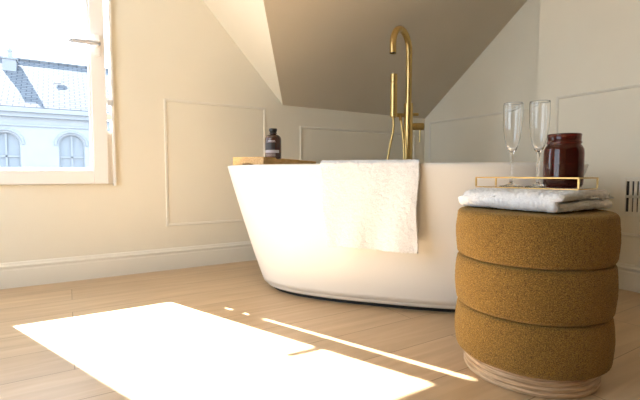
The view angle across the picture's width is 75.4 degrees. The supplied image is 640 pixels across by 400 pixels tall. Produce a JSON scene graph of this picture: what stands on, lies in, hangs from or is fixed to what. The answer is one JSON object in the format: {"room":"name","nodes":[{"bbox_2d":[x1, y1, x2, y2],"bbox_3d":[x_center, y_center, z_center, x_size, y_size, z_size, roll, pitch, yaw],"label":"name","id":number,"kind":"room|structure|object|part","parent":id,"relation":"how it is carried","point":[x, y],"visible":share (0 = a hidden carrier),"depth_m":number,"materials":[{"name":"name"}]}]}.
{"room":"bathroom","nodes":[
{"label":"bathroom","id":0,"kind":"room"},
{"bbox_2d":[0,0,424,262],"bbox_3d":[-0.966,-0.797,2.317,4.408,2.400,0.100,-2,4,-31],"label":"wall","id":1,"kind":"structure","parent":0,"point":[167,49],"depth_m":2.36,"materials":[{"name":"paint"}]},
{"bbox_2d":[0,0,115,185],"bbox_3d":[-1.440,-0.688,1.966,0.817,1.253,0.158,-2,4,-31],"label":"window","id":2,"kind":"structure","parent":1,"relation":"in","point":[102,170],"depth_m":2.13,"materials":[{"name":"white wood"}]},
{"bbox_3d":[-1.166,-0.785,2.049,0.141,0.026,0.026,-2,4,-31],"label":"lever","id":3,"kind":"part","parent":2,"relation":"part of","materials":[{"name":"silver metal"}]},
{"bbox_3d":[-1.130,-0.788,2.100,0.030,0.110,0.044,-2,4,-31],"label":"handle","id":4,"kind":"part","parent":2,"relation":"part of","materials":[{"name":"white metal"}]},
{"bbox_3d":[-1.098,-0.507,2.165,0.026,0.030,0.016,-2,4,-31],"label":"keep plate","id":5,"kind":"part","parent":2,"relation":"part of","materials":[{"name":"grey metal"}]},
{"bbox_2d":[0,241,256,288],"bbox_3d":[-0.936,0.342,2.338,4.208,0.124,0.017,-2,4,-31],"label":"baseboard","id":6,"kind":"structure","parent":1,"relation":"attached to","point":[66,269],"depth_m":2.23,"materials":[{"name":"beige paint"}]},
{"bbox_2d":[163,98,265,225],"bbox_3d":[-0.612,-0.220,2.507,0.622,0.724,0.006,-2,4,-31],"label":"trim","id":7,"kind":"structure","parent":1,"relation":"attached to","point":[164,99],"depth_m":2.40,"materials":[{"name":"beige paint"}]},
{"bbox_2d":[300,126,414,159],"bbox_3d":[0.316,-0.204,3.074,1.055,0.622,0.006,-2,4,-31],"label":"trim","id":8,"kind":"structure","parent":1,"relation":"attached to","point":[301,127],"depth_m":2.97,"materials":[{"name":"beige paint"}]},
{"bbox_2d":[203,0,282,104],"bbox_3d":[-0.284,-1.281,1.538,1.341,1.464,1.884,-2,4,-31],"label":"ceiling","id":9,"kind":"structure","parent":0,"point":[245,21],"depth_m":2.36,"materials":[{"name":"paint"}]},
{"bbox_2d":[0,260,639,399],"bbox_3d":[0.145,0.575,0.576,4.408,0.120,4.370,-2,4,-31],"label":"floor","id":10,"kind":"structure","parent":0,"point":[219,331],"depth_m":1.34,"materials":[{"name":"brown wood"}]},
{"bbox_2d":[386,25,423,159],"bbox_3d":[0.483,-0.280,2.346,0.239,1.365,0.222,0,4,0],"label":"mixer","id":11,"kind":"object","parent":10,"relation":"on","point":[409,126],"visible":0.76,"depth_m":2.37,"materials":[{"name":"gold metal"}]},
{"bbox_3d":[0.452,-0.756,2.302,0.036,0.410,0.236,3,5,37],"label":"spout","id":12,"kind":"part","parent":11,"relation":"part of","materials":[{"name":"gold metal"}]},
{"bbox_3d":[0.557,-0.426,2.403,0.090,0.041,0.041,0,4,0],"label":"handle","id":13,"kind":"part","parent":11,"relation":"part of","materials":[{"name":"gold metal"}]},
{"bbox_2d":[228,162,588,311],"bbox_3d":[0.320,0.133,1.950,1.600,0.591,0.807,1,4,18],"label":"bathtub","id":14,"kind":"object","parent":10,"relation":"on","point":[280,205],"visible":0.54,"depth_m":1.68,"materials":[{"name":"white ceramic"}]},
{"bbox_2d":[233,157,315,164],"bbox_3d":[-0.212,-0.199,2.225,0.155,0.036,0.740,1,4,18],"label":"tray","id":15,"kind":"object","parent":14,"relation":"on","point":[236,160],"visible":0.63,"depth_m":1.89,"materials":[{"name":"brown wood"}]},
{"bbox_2d":[265,128,280,158],"bbox_3d":[-0.227,-0.272,2.009,0.079,0.148,0.080,0,4,0],"label":"bottle","id":16,"kind":"object","parent":15,"relation":"on","point":[272,141],"visible":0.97,"depth_m":1.98,"materials":[{"name":"brown glass"}]},
{"bbox_3d":[-0.144,-0.199,2.203,0.012,0.034,0.700,1,4,18],"label":"rail","id":17,"kind":"part","parent":15,"relation":"part of","materials":[{"name":"brown wood"}]},
{"bbox_2d":[320,159,420,253],"bbox_3d":[0.194,0.018,1.598,0.379,0.346,0.121,1,4,18],"label":"bath towel","id":18,"kind":"object","parent":14,"relation":"on","point":[367,204],"visible":1,"depth_m":1.55,"materials":[{"name":"white fabric"}]},
{"bbox_2d":[454,206,620,398],"bbox_3d":[0.592,0.251,1.166,0.404,0.454,0.405,4,5,45],"label":"round ottoman","id":19,"kind":"object","parent":10,"relation":"on","point":[537,292],"visible":0.91,"depth_m":0.99,"materials":[{"name":"yellow fabric"}]},
{"bbox_2d":[454,298,615,380],"bbox_3d":[0.592,0.355,1.172,0.399,0.134,0.400,-2,4,-31],"label":"cushion","id":20,"kind":"object","parent":19,"relation":"on","point":[521,348],"depth_m":1.00,"materials":[{"name":"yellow fabric"}]},
{"bbox_2d":[458,187,613,212],"bbox_3d":[0.617,-0.009,1.189,0.352,0.056,0.306,-3,4,-36],"label":"folded towel","id":21,"kind":"object","parent":19,"relation":"on","point":[540,200],"visible":0.91,"depth_m":1.07,"materials":[{"name":"white fabric"}]},
{"bbox_2d":[475,177,598,189],"bbox_3d":[0.602,-0.049,1.175,0.108,0.032,0.294,-2,4,-34],"label":"tray","id":22,"kind":"object","parent":21,"relation":"on","point":[596,178],"visible":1,"depth_m":1.10,"materials":[{"name":"gold metal"}]},
{"bbox_2d":[499,102,522,186],"bbox_3d":[0.559,-0.159,1.204,0.065,0.240,0.065,-2,4,-31],"label":"champagne flute","id":23,"kind":"object","parent":22,"relation":"on","point":[512,111],"visible":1,"depth_m":1.18,"materials":[{"name":"clear glass"}]},
{"bbox_3d":[0.602,-0.035,1.176,0.107,0.003,0.293,-2,4,-34],"label":"rail","id":24,"kind":"part","parent":22,"relation":"part of","materials":[{"name":"gold metal"}]},
{"bbox_3d":[0.602,-0.063,1.174,0.108,0.004,0.294,-2,4,-34],"label":"rail","id":25,"kind":"part","parent":22,"relation":"part of","materials":[{"name":"gold metal"}]},
{"bbox_2d":[525,100,550,186],"bbox_3d":[0.620,-0.157,1.173,0.065,0.240,0.065,-2,4,-31],"label":"champagne flute","id":26,"kind":"object","parent":22,"relation":"on","point":[539,110],"visible":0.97,"depth_m":1.15,"materials":[{"name":"clear glass"}]},
{"bbox_3d":[0.602,-0.035,1.176,0.100,0.003,0.286,-2,4,-34],"label":"glass","id":27,"kind":"part","parent":22,"relation":"part of","materials":[{"name":"clear glass"}]},
{"bbox_2d":[543,133,584,187],"bbox_3d":[0.648,-0.103,1.103,0.095,0.142,0.095,-2,4,-31],"label":"candle jar","id":28,"kind":"object","parent":22,"relation":"on","point":[564,153],"visible":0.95,"depth_m":1.06,"materials":[{"name":"red glass"}]},
{"bbox_2d":[455,252,618,326],"bbox_3d":[0.591,0.222,1.163,0.404,0.136,0.404,-2,4,-31],"label":"cushion","id":29,"kind":"object","parent":19,"relation":"on","point":[500,292],"depth_m":0.99,"materials":[{"name":"yellow fabric"}]},
{"bbox_2d":[456,206,620,270],"bbox_3d":[0.591,0.089,1.155,0.405,0.131,0.404,-2,4,-31],"label":"cushion","id":30,"kind":"object","parent":19,"relation":"on","point":[495,239],"depth_m":0.99,"materials":[{"name":"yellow fabric"}]},
{"bbox_2d":[263,0,526,118],"bbox_3d":[0.277,-1.304,1.903,2.681,1.464,1.924,-2,4,-31],"label":"ceiling","id":31,"kind":"structure","parent":0,"point":[328,54],"depth_m":2.57,"materials":[{"name":"paint"}]},
{"bbox_2d":[424,0,539,162],"bbox_3d":[1.185,-0.543,2.944,0.100,1.814,1.096,-2,4,-31],"label":"wall","id":32,"kind":"structure","parent":0,"point":[506,71],"depth_m":2.84,"materials":[{"name":"paint"}]},
{"bbox_2d":[429,108,528,162],"bbox_3d":[1.147,-0.243,2.922,0.006,0.718,1.026,-2,4,-31],"label":"trim","id":33,"kind":"structure","parent":32,"relation":"attached to","point":[524,109],"depth_m":3.10,"materials":[{"name":"beige paint"}]},
{"bbox_2d":[535,0,639,265],"bbox_3d":[2.164,-0.719,1.085,0.346,2.400,3.074,-2,4,-31],"label":"wall","id":34,"kind":"structure","parent":0,"point":[585,45],"depth_m":2.05,"materials":[{"name":"paint"}]},
{"bbox_2d":[555,83,639,237],"bbox_3d":[1.742,-0.153,1.475,0.006,0.711,1.818,-2,4,-31],"label":"trim","id":35,"kind":"structure","parent":34,"relation":"attached to","point":[633,85],"depth_m":2.07,"materials":[{"name":"beige paint"}]},
{"bbox_2d":[616,262,639,292],"bbox_3d":[2.009,0.422,1.062,0.017,0.124,3.074,-2,4,-31],"label":"baseboard","id":36,"kind":"structure","parent":34,"relation":"attached to","point":[628,274],"depth_m":1.95,"materials":[{"name":"beige paint"}]},
{"bbox_2d":[619,177,639,216],"bbox_3d":[1.474,-0.014,1.921,0.010,0.184,0.142,-2,4,-31],"label":"air vent","id":37,"kind":"object","parent":34,"relation":"in","point":[629,203],"visible":1,"depth_m":1.94,"materials":[{"name":"white metal"}]},
{"bbox_2d":[626,181,639,212],"bbox_3d":[1.474,-0.014,1.921,0.006,0.144,0.094,-2,4,-31],"label":"grille","id":38,"kind":"object","parent":37,"relation":"attached to","point":[632,187],"depth_m":1.94,"materials":[{"name":"beige metal"}]},
{"label":"outside","id":39,"kind":"structure","parent":0,"visible":0},
{"bbox_3d":[-7.804,5.884,13.205,80.000,0.300,90.000,-2,4,-31],"label":"ground","id":40,"kind":"structure","parent":39,"visible":0},
{"bbox_2d":[0,47,110,167],"bbox_3d":[-10.618,-0.504,19.358,16.400,11.680,7.700,-2,4,-31],"label":"house","id":41,"kind":"structure","parent":40,"relation":"on","point":[44,105],"depth_m":15.67,"materials":[{"name":"white paint"}]},
{"bbox_2d":[6,47,12,56],"bbox_3d":[-12.627,-5.958,16.850,0.220,0.480,0.220,-2,4,-31],"label":"chimney pot","id":42,"kind":"object","parent":41,"relation":"on","point":[9,51],"depth_m":16.77,"materials":[{"name":"grey ceramic"}]},
{"bbox_3d":[-11.285,-1.638,14.914,0.860,1.600,0.020,-2,4,-31],"label":"pane","id":43,"kind":"part","parent":41,"relation":"part of","materials":[{"name":"grey"}]},
{"bbox_3d":[-8.693,-3.061,16.031,16.200,0.640,0.300,-2,4,-31],"label":"cornice","id":44,"kind":"part","parent":41,"relation":"part of","materials":[{"name":"white paint"}]},
{"bbox_2d":[53,76,60,83],"bbox_3d":[-10.753,-4.912,16.933,0.260,0.350,0.420,-2,4,-31],"label":"roof light","id":45,"kind":"object","parent":41,"relation":"attached to","point":[56,80],"depth_m":16.88,"materials":[{"name":"grey"}]},
{"bbox_3d":[-9.560,-1.704,15.963,0.860,1.600,0.020,-2,4,-31],"label":"pane","id":46,"kind":"part","parent":41,"relation":"part of","materials":[{"name":"grey"}]}
]}

